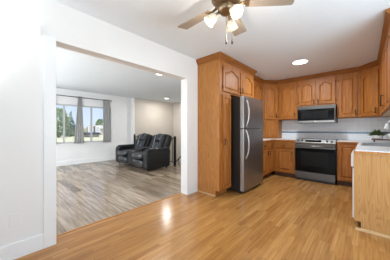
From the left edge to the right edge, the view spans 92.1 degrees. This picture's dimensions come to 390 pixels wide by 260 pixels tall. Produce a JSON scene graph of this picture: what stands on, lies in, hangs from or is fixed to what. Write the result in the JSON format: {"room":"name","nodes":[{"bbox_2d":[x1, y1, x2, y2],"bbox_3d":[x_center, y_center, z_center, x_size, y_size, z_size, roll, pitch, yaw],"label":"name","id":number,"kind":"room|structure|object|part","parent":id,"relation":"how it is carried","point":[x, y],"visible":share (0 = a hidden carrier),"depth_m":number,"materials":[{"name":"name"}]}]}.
{"room":"kitchen","nodes":[
{"label":"kitchen","id":0,"kind":"room"},
{"bbox_2d":[56,88,130,161],"bbox_3d":[-4.782,-0.070,5.402,0.140,2.440,6.400,0,0,42],"label":"wall","id":1,"kind":"structure","parent":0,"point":[120,107],"depth_m":6.80,"materials":[{"name":"paint"}]},
{"bbox_2d":[56,94,107,100],"bbox_3d":[-3.888,-1.065,6.219,0.086,0.035,2.265,0,0,42],"label":"curtain rod","id":2,"kind":"object","parent":1,"relation":"attached to","point":[56,94],"visible":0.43,"depth_m":6.28,"materials":[{"name":"black metal"}]},
{"bbox_2d":[74,96,83,143],"bbox_3d":[-3.838,-0.318,6.228,0.062,1.555,0.310,0,0,42],"label":"curtain","id":3,"kind":"object","parent":2,"relation":"hanging from","point":[79,129],"visible":1,"depth_m":6.23,"materials":[{"name":"grey fabric"}]},
{"bbox_2d":[103,99,110,141],"bbox_3d":[-3.231,-0.318,6.899,0.062,1.555,0.280,0,0,42],"label":"curtain","id":4,"kind":"object","parent":2,"relation":"hanging from","point":[106,104],"visible":1,"depth_m":6.89,"materials":[{"name":"grey fabric"}]},
{"bbox_2d":[56,103,112,144],"bbox_3d":[-3.950,-0.168,6.255,0.150,1.295,2.400,0,0,42],"label":"window","id":5,"kind":"structure","parent":1,"relation":"attached to","point":[63,105],"depth_m":6.43,"materials":[{"name":"grey plastic"}]},
{"bbox_3d":[-3.920,0.465,6.228,0.070,0.030,2.400,0,0,42],"label":"sill","id":6,"kind":"part","parent":5,"relation":"part of","materials":[{"name":"white paint"}]},
{"bbox_2d":[56,156,115,166],"bbox_3d":[-4.737,1.075,5.335,0.015,0.150,6.360,0,0,42],"label":"baseboard","id":7,"kind":"structure","parent":1,"relation":"attached to","point":[89,160],"depth_m":6.40,"materials":[{"name":"white paint"}]},
{"bbox_2d":[0,0,197,246],"bbox_3d":[-1.169,0.580,2.271,0.160,3.740,10.800,0,0,42],"label":"wall","id":8,"kind":"structure","parent":0,"point":[21,47],"depth_m":1.78,"materials":[{"name":"white paint"}]},
{"bbox_2d":[9,212,20,227],"bbox_3d":[-1.600,0.805,1.672,0.003,0.120,0.076,0,0,42],"label":"wall plate","id":9,"kind":"object","parent":8,"relation":"attached to","point":[14,219],"visible":1,"depth_m":1.67,"materials":[{"name":"white paint"}]},
{"bbox_2d":[0,234,43,259],"bbox_3d":[-3.095,1.077,0.011,0.014,0.145,4.866,0,0,42],"label":"baseboard","id":10,"kind":"structure","parent":8,"relation":"attached to","point":[13,251],"depth_m":1.70,"materials":[{"name":"white paint"}]},
{"bbox_2d":[43,35,55,247],"bbox_3d":[-1.429,0.117,1.853,0.014,2.067,0.100,0,0,42],"label":"trim","id":11,"kind":"structure","parent":8,"relation":"attached to","point":[49,43],"depth_m":1.84,"materials":[{"name":"white paint"}]},
{"bbox_2d":[254,76,264,100],"bbox_3d":[1.384,-0.768,4.691,0.376,1.037,0.905,0,0,42],"label":"upper cabinet","id":12,"kind":"object","parent":8,"relation":"attached to","point":[258,82],"visible":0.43,"depth_m":4.70,"materials":[{"name":"brown wood"}]},
{"bbox_3d":[1.342,-0.702,4.436,0.020,0.867,0.410,0,0,42],"label":"door","id":13,"kind":"part","parent":12,"relation":"part of","materials":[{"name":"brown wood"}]},
{"bbox_3d":[1.630,-0.702,4.755,0.020,0.867,0.410,0,0,42],"label":"door","id":14,"kind":"part","parent":12,"relation":"part of","materials":[{"name":"brown wood"}]},
{"bbox_3d":[1.630,-0.702,4.755,0.015,0.771,0.314,0,0,42],"label":"raised panel","id":15,"kind":"part","parent":12,"relation":"part of","materials":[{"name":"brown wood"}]},
{"bbox_3d":[1.500,-1.238,4.586,0.054,0.097,0.905,0,0,42],"label":"crown moulding","id":16,"kind":"part","parent":12,"relation":"part of","materials":[{"name":"brown wood"}]},
{"bbox_2d":[135,98,180,165],"bbox_3d":[-0.157,0.580,7.065,4.770,3.740,2.330,0,0,42],"label":"wall","id":17,"kind":"structure","parent":0,"point":[152,117],"depth_m":8.64,"materials":[{"name":"beige paint"}]},
{"bbox_2d":[131,98,134,143],"bbox_3d":[-2.531,-0.020,7.675,0.150,2.540,0.070,0,0,42],"label":"trim","id":18,"kind":"structure","parent":17,"relation":"attached to","point":[132,99],"depth_m":7.63,"materials":[{"name":"white paint"}]},
{"bbox_2d":[15,160,389,259],"bbox_3d":[-1.640,1.210,2.137,9.100,0.120,9.970,0,0,42],"label":"floor","id":19,"kind":"structure","parent":0,"point":[280,217],"depth_m":2.38,"materials":[{"name":"brown wood"}]},
{"bbox_2d":[56,193,180,236],"bbox_3d":[-0.886,1.148,2.703,0.024,0.004,1.888,0,0,42],"label":"trim","id":20,"kind":"structure","parent":19,"relation":"on","point":[178,193],"depth_m":2.45,"materials":[{"name":"brown wood"}]},
{"bbox_2d":[116,133,171,171],"bbox_3d":[-1.658,0.638,5.999,1.972,1.024,1.056,0,0,44],"label":"reclining loveseat","id":21,"kind":"object","parent":19,"relation":"on","point":[149,152],"visible":1,"depth_m":5.62,"materials":[{"name":"grey leather"}]},
{"bbox_3d":[-2.337,0.815,6.562,0.200,0.569,0.818,0,0,44],"label":"arm","id":22,"kind":"part","parent":21,"relation":"part of","materials":[{"name":"grey leather"}]},
{"bbox_3d":[-1.629,0.620,6.029,0.360,0.110,0.460,0,0,44],"label":"console lid","id":23,"kind":"part","parent":21,"relation":"part of","materials":[{"name":"grey leather"}]},
{"bbox_3d":[-1.800,0.490,6.585,0.720,0.699,0.411,0,0,44],"label":"backrest","id":24,"kind":"part","parent":21,"relation":"part of","materials":[{"name":"grey leather"}]},
{"bbox_3d":[-1.074,0.815,5.337,0.200,0.569,0.818,0,0,44],"label":"arm","id":25,"kind":"part","parent":21,"relation":"part of","materials":[{"name":"grey leather"}]},
{"bbox_3d":[-0.987,0.830,5.282,0.010,0.360,0.620,0,0,44],"label":"arm panel","id":26,"kind":"part","parent":21,"relation":"part of","materials":[{"name":"grey leather"}]},
{"bbox_3d":[-1.068,0.490,5.875,0.720,0.699,0.411,0,0,44],"label":"backrest","id":27,"kind":"part","parent":21,"relation":"part of","materials":[{"name":"grey leather"}]},
{"bbox_2d":[134,134,175,165],"bbox_3d":[-1.554,0.670,6.825,2.520,0.960,0.060,0,0,42],"label":"stair railing","id":28,"kind":"object","parent":19,"relation":"on","point":[174,138],"visible":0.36,"depth_m":5.98,"materials":[{"name":"black metal"}]},
{"bbox_3d":[-0.641,0.685,6.000,0.060,0.930,0.060,0,0,42],"label":"newel post","id":29,"kind":"part","parent":28,"relation":"part of","materials":[{"name":"black metal"}]},
{"bbox_2d":[196,51,256,195],"bbox_3d":[0.697,-0.069,3.805,0.546,2.437,1.428,0,0,42],"label":"tall cabinet","id":30,"kind":"object","parent":19,"relation":"on","point":[221,78],"visible":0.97,"depth_m":3.33,"materials":[{"name":"brown wood"}]},
{"bbox_3d":[0.230,-0.031,3.335,0.484,2.318,0.004,0,0,42],"label":"panel","id":31,"kind":"part","parent":30,"relation":"part of","materials":[{"name":"brown wood"}]},
{"bbox_3d":[0.557,0.210,3.315,0.020,1.630,0.265,0,0,42],"label":"door","id":32,"kind":"part","parent":30,"relation":"part of","materials":[{"name":"brown wood"}]},
{"bbox_3d":[0.557,0.210,3.315,0.015,1.534,0.169,0,0,42],"label":"raised panel","id":33,"kind":"part","parent":30,"relation":"part of","materials":[{"name":"brown wood"}]},
{"bbox_3d":[0.696,-1.238,3.807,0.542,0.097,1.428,0,0,42],"label":"crown moulding","id":34,"kind":"part","parent":30,"relation":"part of","materials":[{"name":"brown wood"}]},
{"bbox_3d":[0.673,-0.890,3.443,0.020,0.450,0.570,0,0,42],"label":"door","id":35,"kind":"part","parent":30,"relation":"part of","materials":[{"name":"brown wood"}]},
{"bbox_3d":[0.673,-0.890,3.443,0.015,0.354,0.474,0,0,42],"label":"raised panel","id":36,"kind":"part","parent":30,"relation":"part of","materials":[{"name":"brown wood"}]},
{"bbox_3d":[1.075,-0.890,3.888,0.020,0.450,0.550,0,0,42],"label":"door","id":37,"kind":"part","parent":30,"relation":"part of","materials":[{"name":"brown wood"}]},
{"bbox_3d":[1.075,-0.890,3.888,0.015,0.354,0.454,0,0,42],"label":"raised panel","id":38,"kind":"part","parent":30,"relation":"part of","materials":[{"name":"brown wood"}]},
{"bbox_2d":[227,96,262,192],"bbox_3d":[0.910,0.268,3.821,0.775,1.765,0.862,0,0,42],"label":"refrigerator","id":39,"kind":"object","parent":19,"relation":"on","point":[246,112],"visible":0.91,"depth_m":3.43,"materials":[{"name":"silver metal"}]},
{"bbox_3d":[0.922,0.268,3.317,0.084,0.537,0.031,0,0,22],"label":"handle","id":40,"kind":"part","parent":39,"relation":"part of","materials":[{"name":"metal"}]},
{"bbox_3d":[0.922,-0.295,3.317,0.084,0.523,0.031,0,0,22],"label":"handle","id":41,"kind":"part","parent":39,"relation":"part of","materials":[{"name":"metal"}]},
{"bbox_3d":[1.121,0.541,3.631,0.073,1.098,0.860,0,0,42],"label":"fridge door","id":42,"kind":"part","parent":39,"relation":"part of","materials":[{"name":"metal"}]},
{"bbox_3d":[1.121,-0.308,3.631,0.073,0.573,0.860,0,0,42],"label":"freezer door","id":43,"kind":"part","parent":39,"relation":"part of","materials":[{"name":"metal"}]},
{"bbox_2d":[263,141,273,177],"bbox_3d":[1.488,0.713,4.587,0.664,0.875,0.890,0,0,42],"label":"base cabinet","id":44,"kind":"object","parent":19,"relation":"on","point":[268,146],"visible":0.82,"depth_m":4.41,"materials":[{"name":"brown wood"}]},
{"bbox_3d":[1.553,0.750,4.238,0.015,0.454,0.304,0,0,42],"label":"raised panel","id":45,"kind":"part","parent":44,"relation":"part of","materials":[{"name":"brown wood"}]},
{"bbox_3d":[1.553,0.750,4.238,0.020,0.550,0.400,0,0,42],"label":"door","id":46,"kind":"part","parent":44,"relation":"part of","materials":[{"name":"brown wood"}]},
{"bbox_3d":[1.841,0.378,4.557,0.018,0.145,0.380,0,0,42],"label":"drawer","id":47,"kind":"part","parent":44,"relation":"part of","materials":[{"name":"brown wood"}]},
{"bbox_3d":[1.842,0.750,4.556,0.020,0.550,0.380,0,0,42],"label":"door","id":48,"kind":"part","parent":44,"relation":"part of","materials":[{"name":"brown wood"}]},
{"bbox_3d":[1.841,0.750,4.557,0.015,0.454,0.284,0,0,42],"label":"raised panel","id":49,"kind":"part","parent":44,"relation":"part of","materials":[{"name":"brown wood"}]},
{"bbox_2d":[263,138,297,141],"bbox_3d":[1.852,0.255,4.673,1.095,0.038,1.507,0,0,42],"label":"countertop","id":50,"kind":"structure","parent":44,"relation":"on","point":[264,139],"depth_m":4.61,"materials":[{"name":"white stone"}]},
{"bbox_2d":[260,120,281,137],"bbox_3d":[1.978,-0.006,5.166,0.596,0.484,0.596,0,0,42],"label":"appliance garage","id":51,"kind":"object","parent":50,"relation":"on","point":[271,128],"visible":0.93,"depth_m":4.94,"materials":[{"name":"brown wood"}]},
{"bbox_3d":[1.989,-0.009,4.942,0.350,0.430,0.016,0,0,-3],"label":"door","id":52,"kind":"part","parent":51,"relation":"part of","materials":[{"name":"brown wood"}]},
{"bbox_3d":[1.989,-0.009,4.932,0.260,0.330,0.004,0,0,-3],"label":"raised panel","id":53,"kind":"part","parent":51,"relation":"part of","materials":[{"name":"brown wood"}]},
{"bbox_3d":[1.875,0.259,4.236,0.475,0.026,0.888,0,0,42],"label":"edge trim","id":54,"kind":"part","parent":50,"relation":"part of","materials":[{"name":"white stone"}]},
{"bbox_2d":[274,140,295,177],"bbox_3d":[2.360,0.713,4.780,0.485,0.875,0.674,0,0,42],"label":"base cabinet","id":55,"kind":"object","parent":19,"relation":"on","point":[284,151],"visible":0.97,"depth_m":4.55,"materials":[{"name":"brown wood"}]},
{"bbox_3d":[2.171,0.750,4.563,0.309,0.454,0.015,0,0,42],"label":"raised panel","id":56,"kind":"part","parent":55,"relation":"part of","materials":[{"name":"brown wood"}]},
{"bbox_3d":[2.171,0.378,4.564,0.405,0.145,0.018,0,0,42],"label":"drawer","id":57,"kind":"part","parent":55,"relation":"part of","materials":[{"name":"brown wood"}]},
{"bbox_3d":[2.170,0.750,4.563,0.405,0.550,0.020,0,0,42],"label":"door","id":58,"kind":"part","parent":55,"relation":"part of","materials":[{"name":"brown wood"}]},
{"bbox_2d":[295,138,338,184],"bbox_3d":[2.802,0.684,4.329,0.756,0.932,0.730,0,0,42],"label":"range","id":59,"kind":"object","parent":19,"relation":"on","point":[315,158],"visible":0.98,"depth_m":4.08,"materials":[{"name":"silver metal"}]},
{"bbox_3d":[2.576,0.365,4.078,0.680,0.025,0.055,0,0,42],"label":"handle","id":60,"kind":"part","parent":59,"relation":"part of","materials":[{"name":"metal"}]},
{"bbox_3d":[2.593,0.370,4.098,0.748,0.090,0.005,0,0,42],"label":"door rail","id":61,"kind":"part","parent":59,"relation":"part of","materials":[{"name":"metal"}]},
{"bbox_3d":[2.611,0.630,4.117,0.748,0.610,0.050,0,0,42],"label":"oven door","id":62,"kind":"part","parent":59,"relation":"part of","materials":[{"name":"black glass"}]},
{"bbox_3d":[2.611,1.020,4.118,0.748,0.150,0.048,0,0,42],"label":"drawer","id":63,"kind":"part","parent":59,"relation":"part of","materials":[{"name":"metal"}]},
{"bbox_3d":[2.614,0.269,4.121,0.756,0.093,0.080,0,0,42],"label":"control panel","id":64,"kind":"part","parent":59,"relation":"part of","materials":[{"name":"metal"}]},
{"bbox_3d":[2.648,1.120,4.158,0.716,0.060,0.020,0,0,42],"label":"kick panel","id":65,"kind":"part","parent":59,"relation":"part of","materials":[{"name":"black metal"}]},
{"bbox_2d":[301,138,338,140],"bbox_3d":[2.837,0.236,4.368,0.756,0.017,0.625,0,0,42],"label":"cooktop","id":66,"kind":"object","parent":59,"relation":"in","point":[304,139],"depth_m":4.29,"materials":[{"name":"silver glass"}]},
{"bbox_2d":[337,143,356,186],"bbox_3d":[3.250,0.713,3.975,0.360,0.875,0.674,0,0,42],"label":"base cabinet","id":67,"kind":"object","parent":19,"relation":"on","point":[344,150],"visible":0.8,"depth_m":3.79,"materials":[{"name":"brown wood"}]},
{"bbox_3d":[3.054,0.665,3.765,0.194,0.624,0.015,0,0,42],"label":"raised panel","id":68,"kind":"part","parent":67,"relation":"part of","materials":[{"name":"brown wood"}]},
{"bbox_2d":[351,150,360,227],"bbox_3d":[2.276,0.714,2.232,0.628,0.872,0.595,0,0,42],"label":"dishwasher","id":69,"kind":"object","parent":19,"relation":"on","point":[352,153],"visible":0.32,"depth_m":2.21,"materials":[{"name":"white plastic"}]},
{"bbox_3d":[2.061,0.360,2.427,0.048,0.160,0.595,0,0,42],"label":"control panel","id":70,"kind":"part","parent":69,"relation":"part of","materials":[{"name":"white ceramic"}]},
{"bbox_3d":[2.066,0.743,2.423,0.035,0.585,0.595,0,0,42],"label":"door","id":71,"kind":"part","parent":69,"relation":"part of","materials":[{"name":"white ceramic"}]},
{"bbox_2d":[354,153,389,238],"bbox_3d":[2.722,0.712,2.709,0.672,0.876,1.990,0,0,42],"label":"base cabinet","id":72,"kind":"object","parent":19,"relation":"on","point":[371,171],"visible":1,"depth_m":2.07,"materials":[{"name":"brown wood"}]},
{"bbox_2d":[337,140,389,154],"bbox_3d":[2.816,0.255,3.043,0.966,0.038,2.632,0,0,42],"label":"countertop","id":73,"kind":"structure","parent":72,"relation":"on","point":[376,150],"depth_m":2.33,"materials":[{"name":"white laminate"}]},
{"bbox_2d":[361,142,389,146],"bbox_3d":[2.851,0.329,2.889,0.451,0.202,0.790,0,0,42],"label":"sink","id":74,"kind":"object","parent":73,"relation":"in","point":[362,143],"visible":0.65,"depth_m":3.13,"materials":[{"name":"metal"}]},
{"bbox_2d":[364,143,389,145],"bbox_3d":[2.851,0.331,2.889,0.393,0.198,0.738,0,0,42],"label":"basin","id":75,"kind":"object","parent":74,"relation":"in","point":[365,144],"depth_m":3.15,"materials":[{"name":"grey metal"}]},
{"bbox_2d":[371,139,389,141],"bbox_3d":[3.529,0.208,3.455,0.420,0.055,0.180,0,0,42],"label":"tray","id":76,"kind":"object","parent":73,"relation":"on","point":[371,139],"visible":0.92,"depth_m":3.43,"materials":[{"name":"brown wood"}]},
{"bbox_2d":[367,129,386,138],"bbox_3d":[3.431,0.084,3.529,0.314,0.194,0.321,0,0,42],"label":"potted plant","id":77,"kind":"object","parent":76,"relation":"on","point":[376,134],"visible":0.98,"depth_m":3.48,"materials":[{"name":"green plant"}]},
{"bbox_3d":[3.426,0.141,3.535,0.160,0.080,0.160,0,0,42],"label":"pot","id":78,"kind":"part","parent":77,"relation":"part of","materials":[{"name":"white ceramic"}]},
{"bbox_2d":[384,120,389,128],"bbox_3d":[2.921,0.030,2.723,0.117,0.411,0.262,0,0,-32],"label":"kitchen faucet","id":79,"kind":"object","parent":73,"relation":"on","point":[387,123],"visible":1,"depth_m":2.78,"materials":[{"name":"silver metal"}]},
{"bbox_2d":[54,0,389,102],"bbox_3d":[-1.358,-1.340,2.374,9.200,0.100,10.900,0,0,42],"label":"ceiling","id":80,"kind":"structure","parent":0,"point":[333,35],"depth_m":2.69,"materials":[{"name":"paint"}]},
{"bbox_2d":[177,0,293,43],"bbox_3d":[0.250,-1.022,1.674,1.090,0.535,1.133,0,0,42],"label":"ceiling fan","id":81,"kind":"object","parent":80,"relation":"hanging from","point":[232,10],"visible":1,"depth_m":1.64,"materials":[{"name":"brown wood"}]},
{"bbox_3d":[0.004,-1.105,1.908,0.405,0.008,0.148,0,12,44],"label":"blade","id":82,"kind":"part","parent":81,"relation":"part of","materials":[{"name":"brown wood"}]},
{"bbox_3d":[0.134,-0.964,1.657,0.115,0.116,0.111,0,0,42],"label":"lamp shade","id":83,"kind":"part","parent":81,"relation":"part of","materials":[{"name":"beige glass"}]},
{"bbox_3d":[0.271,-1.157,1.649,0.250,0.145,0.250,0,0,42],"label":"motor","id":84,"kind":"part","parent":81,"relation":"part of","materials":[{"name":"gold metal"}]},
{"bbox_3d":[0.343,-0.964,1.760,0.107,0.115,0.116,0,0,42],"label":"lamp shade","id":85,"kind":"part","parent":81,"relation":"part of","materials":[{"name":"beige glass"}]},
{"bbox_3d":[0.325,-0.964,1.525,0.116,0.116,0.107,0,0,42],"label":"lamp shade","id":86,"kind":"part","parent":81,"relation":"part of","materials":[{"name":"beige glass"}]},
{"bbox_3d":[0.435,-1.105,1.984,0.148,0.008,0.405,-13,-6,26],"label":"blade","id":87,"kind":"part","parent":81,"relation":"part of","materials":[{"name":"brown wood"}]},
{"bbox_3d":[0.409,-1.101,1.628,0.120,0.031,0.089,0,0,8],"label":"blade arm","id":88,"kind":"part","parent":81,"relation":"part of","materials":[{"name":"gold metal"}]},
{"bbox_3d":[0.640,-1.105,1.597,0.405,0.008,0.148,0,-12,8],"label":"blade","id":89,"kind":"part","parent":81,"relation":"part of","materials":[{"name":"beige wood"}]},
{"bbox_2d":[292,59,308,64],"bbox_3d":[2.007,-1.286,3.591,0.290,0.008,0.290,0,0,42],"label":"recessed light","id":90,"kind":"object","parent":80,"relation":"in","point":[302,61],"visible":1,"depth_m":3.60,"materials":[{"name":"white paint"}]},
{"bbox_3d":[3.090,-0.070,4.662,2.950,2.440,0.120,0,0,42],"label":"wall","id":91,"kind":"structure","parent":0,"visible":0},
{"bbox_2d":[263,80,277,119],"bbox_3d":[1.978,-0.768,5.159,0.630,1.037,0.630,0,0,42],"label":"upper cabinet","id":92,"kind":"object","parent":91,"relation":"attached to","point":[270,87],"visible":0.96,"depth_m":4.93,"materials":[{"name":"brown wood"}]},
{"bbox_3d":[1.989,-0.702,4.940,0.244,0.771,0.015,0,0,-3],"label":"raised panel","id":93,"kind":"part","parent":92,"relation":"part of","materials":[{"name":"brown wood"}]},
{"bbox_3d":[1.990,-1.238,4.923,0.410,0.097,0.054,0,0,-3],"label":"crown moulding","id":94,"kind":"part","parent":92,"relation":"part of","materials":[{"name":"brown wood"}]},
{"bbox_2d":[278,77,297,119],"bbox_3d":[2.453,-0.768,4.900,0.465,1.037,0.376,0,0,42],"label":"upper cabinet","id":95,"kind":"object","parent":91,"relation":"attached to","point":[287,88],"visible":0.99,"depth_m":4.77,"materials":[{"name":"brown wood"}]},
{"bbox_3d":[2.359,-0.702,4.797,0.405,0.867,0.020,0,0,42],"label":"door","id":96,"kind":"part","parent":95,"relation":"part of","materials":[{"name":"brown wood"}]},
{"bbox_3d":[2.359,-0.702,4.797,0.309,0.771,0.015,0,0,42],"label":"raised panel","id":97,"kind":"part","parent":95,"relation":"part of","materials":[{"name":"brown wood"}]},
{"bbox_3d":[2.348,-1.238,4.784,0.465,0.097,0.054,0,0,42],"label":"crown moulding","id":98,"kind":"part","parent":95,"relation":"part of","materials":[{"name":"brown wood"}]},
{"bbox_2d":[297,70,336,106],"bbox_3d":[2.914,-0.918,4.483,0.780,0.737,0.376,0,0,42],"label":"upper cabinet","id":99,"kind":"object","parent":91,"relation":"attached to","point":[320,88],"visible":1,"depth_m":4.34,"materials":[{"name":"brown wood"}]},
{"bbox_3d":[2.682,-0.860,4.505,0.345,0.550,0.020,0,0,42],"label":"door","id":100,"kind":"part","parent":99,"relation":"part of","materials":[{"name":"brown wood"}]},
{"bbox_3d":[2.682,-0.860,4.505,0.249,0.454,0.015,0,0,42],"label":"raised panel","id":101,"kind":"part","parent":99,"relation":"part of","materials":[{"name":"brown wood"}]},
{"bbox_3d":[2.809,-1.238,4.367,0.780,0.097,0.054,0,0,42],"label":"crown moulding","id":102,"kind":"part","parent":99,"relation":"part of","materials":[{"name":"brown wood"}]},
{"bbox_2d":[298,104,337,123],"bbox_3d":[2.894,-0.351,4.461,0.756,0.392,0.420,0,0,42],"label":"microwave","id":103,"kind":"object","parent":99,"relation":"attached to","point":[320,113],"visible":1,"depth_m":4.28,"materials":[{"name":"silver metal"}]},
{"bbox_3d":[2.960,-0.860,4.254,0.249,0.454,0.015,0,0,42],"label":"raised panel","id":104,"kind":"part","parent":99,"relation":"part of","materials":[{"name":"brown wood"}]},
{"bbox_3d":[2.960,-0.860,4.253,0.345,0.550,0.020,0,0,42],"label":"door","id":105,"kind":"part","parent":99,"relation":"part of","materials":[{"name":"brown wood"}]},
{"bbox_2d":[282,117,389,140],"bbox_3d":[2.134,-0.057,3.679,2.850,0.586,2.620,0,0,42],"label":"backsplash","id":106,"kind":"structure","parent":91,"relation":"attached to","point":[347,124],"depth_m":4.33,"materials":[{"name":"tile"}]},
{"bbox_2d":[282,131,389,133],"bbox_3d":[2.128,0.070,3.679,2.842,0.040,2.612,0,0,42],"label":"trim","id":107,"kind":"structure","parent":106,"relation":"attached to","point":[282,131],"depth_m":4.51,"materials":[{"name":"blue tile"}]},
{"bbox_2d":[337,67,359,118],"bbox_3d":[3.346,-0.768,4.092,0.385,1.037,0.376,0,0,42],"label":"upper cabinet","id":108,"kind":"object","parent":91,"relation":"attached to","point":[348,80],"visible":0.99,"depth_m":3.98,"materials":[{"name":"brown wood"}]},
{"bbox_3d":[3.245,-0.702,3.995,0.305,0.867,0.020,0,0,42],"label":"door","id":109,"kind":"part","parent":108,"relation":"part of","materials":[{"name":"brown wood"}]},
{"bbox_3d":[3.246,-0.702,3.996,0.209,0.771,0.015,0,0,42],"label":"raised panel","id":110,"kind":"part","parent":108,"relation":"part of","materials":[{"name":"brown wood"}]},
{"bbox_3d":[3.241,-1.238,3.976,0.385,0.097,0.054,0,0,42],"label":"crown moulding","id":111,"kind":"part","parent":108,"relation":"part of","materials":[{"name":"brown wood"}]},
{"bbox_2d":[359,60,389,117],"bbox_3d":[3.621,-0.768,3.672,0.630,1.037,0.630,0,0,42],"label":"upper cabinet","id":112,"kind":"object","parent":91,"relation":"attached to","point":[369,72],"visible":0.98,"depth_m":3.64,"materials":[{"name":"brown wood"}]},
{"bbox_3d":[3.403,-0.702,3.664,0.015,0.771,0.249,0,0,-3],"label":"raised panel","id":113,"kind":"part","parent":112,"relation":"part of","materials":[{"name":"brown wood"}]},
{"bbox_3d":[3.386,-1.238,3.661,0.054,0.097,0.410,0,0,-3],"label":"crown moulding","id":114,"kind":"part","parent":112,"relation":"part of","materials":[{"name":"brown wood"}]},
{"bbox_3d":[3.402,-0.702,3.664,0.020,0.867,0.345,0,0,-3],"label":"door","id":115,"kind":"part","parent":112,"relation":"part of","materials":[{"name":"brown wood"}]},
{"bbox_3d":[3.651,-0.070,2.219,1.360,2.440,2.750,0,0,42],"label":"wall","id":116,"kind":"structure","parent":0,"visible":0},
{"bbox_2d":[377,8,389,115],"bbox_3d":[2.848,-0.766,2.628,0.376,1.041,2.000,0,0,42],"label":"upper cabinet","id":117,"kind":"object","parent":116,"relation":"attached to","point":[383,58],"visible":1,"depth_m":2.51,"materials":[{"name":"brown wood"}]},
{"bbox_3d":[2.913,-0.702,2.907,0.015,0.771,0.344,0,0,42],"label":"raised panel","id":118,"kind":"part","parent":117,"relation":"part of","materials":[{"name":"brown wood"}]},
{"bbox_3d":[2.912,-0.702,2.908,0.020,0.867,0.440,0,0,42],"label":"door","id":119,"kind":"part","parent":117,"relation":"part of","materials":[{"name":"brown wood"}]},
{"bbox_3d":[2.732,-1.238,2.734,0.054,0.097,2.000,0,0,42],"label":"crown moulding","id":120,"kind":"part","parent":117,"relation":"part of","materials":[{"name":"brown wood"}]},
{"bbox_3d":[2.587,-0.702,2.548,0.015,0.771,0.374,0,0,42],"label":"raised panel","id":121,"kind":"part","parent":117,"relation":"part of","materials":[{"name":"brown wood"}]},
{"bbox_3d":[2.587,-0.702,2.548,0.020,0.867,0.470,0,0,42],"label":"door","id":122,"kind":"part","parent":117,"relation":"part of","materials":[{"name":"brown wood"}]},
{"bbox_3d":[2.252,-0.702,2.177,0.020,0.867,0.470,0,0,42],"label":"door","id":123,"kind":"part","parent":117,"relation":"part of","materials":[{"name":"brown wood"}]},
{"bbox_3d":[2.252,-0.702,2.177,0.015,0.771,0.374,0,0,42],"label":"raised panel","id":124,"kind":"part","parent":117,"relation":"part of","materials":[{"name":"brown wood"}]},
{"label":"outside","id":125,"kind":"structure","parent":0,"visible":0},
{"bbox_2d":[57,131,102,141],"bbox_3d":[-70.868,1.550,91.047,212.740,0.300,360.000,0,0,42],"label":"ground","id":126,"kind":"structure","parent":125,"point":[60,139],"depth_m":29.25,"materials":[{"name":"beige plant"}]},
{"bbox_2d":[56,107,70,137],"bbox_3d":[-23.753,-1.246,32.642,3.544,5.333,3.532,0,0,42],"label":"leafy tree","id":127,"kind":"object","parent":126,"relation":"on","point":[59,122],"visible":0.6,"depth_m":32.39,"materials":[{"name":"green plant"}]},
{"bbox_2d":[65,111,75,136],"bbox_3d":[-24.798,-1.098,37.409,2.659,5.280,2.766,0,0,42],"label":"conifer tree","id":128,"kind":"object","parent":126,"relation":"on","point":[70,126],"visible":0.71,"depth_m":37.11,"materials":[{"name":"green plant"}]},
{"bbox_2d":[84,126,101,136],"bbox_3d":[-19.399,0.400,35.203,3.800,2.000,2.400,0,0,42],"label":"shed","id":129,"kind":"object","parent":126,"relation":"on","point":[95,129],"visible":0.8,"depth_m":34.28,"materials":[{"name":"white"}]},
{"bbox_3d":[-18.010,-0.050,34.422,0.010,0.900,1.000,0,0,42],"label":"pane","id":130,"kind":"part","parent":129,"relation":"part of","materials":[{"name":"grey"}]},
{"bbox_2d":[85,125,102,134],"bbox_3d":[-24.619,0.150,50.305,6.800,2.500,6.800,0,0,42],"label":"house","id":131,"kind":"structure","parent":126,"relation":"on","point":[101,126],"depth_m":47.87,"materials":[{"name":"white"}]},
{"bbox_2d":[94,119,102,124],"bbox_3d":[-29.848,-1.050,59.369,3.576,4.940,3.482,0,0,42],"label":"leafy tree","id":132,"kind":"object","parent":126,"relation":"on","point":[100,121],"visible":0.34,"depth_m":58.72,"materials":[{"name":"green plant"}]}
]}

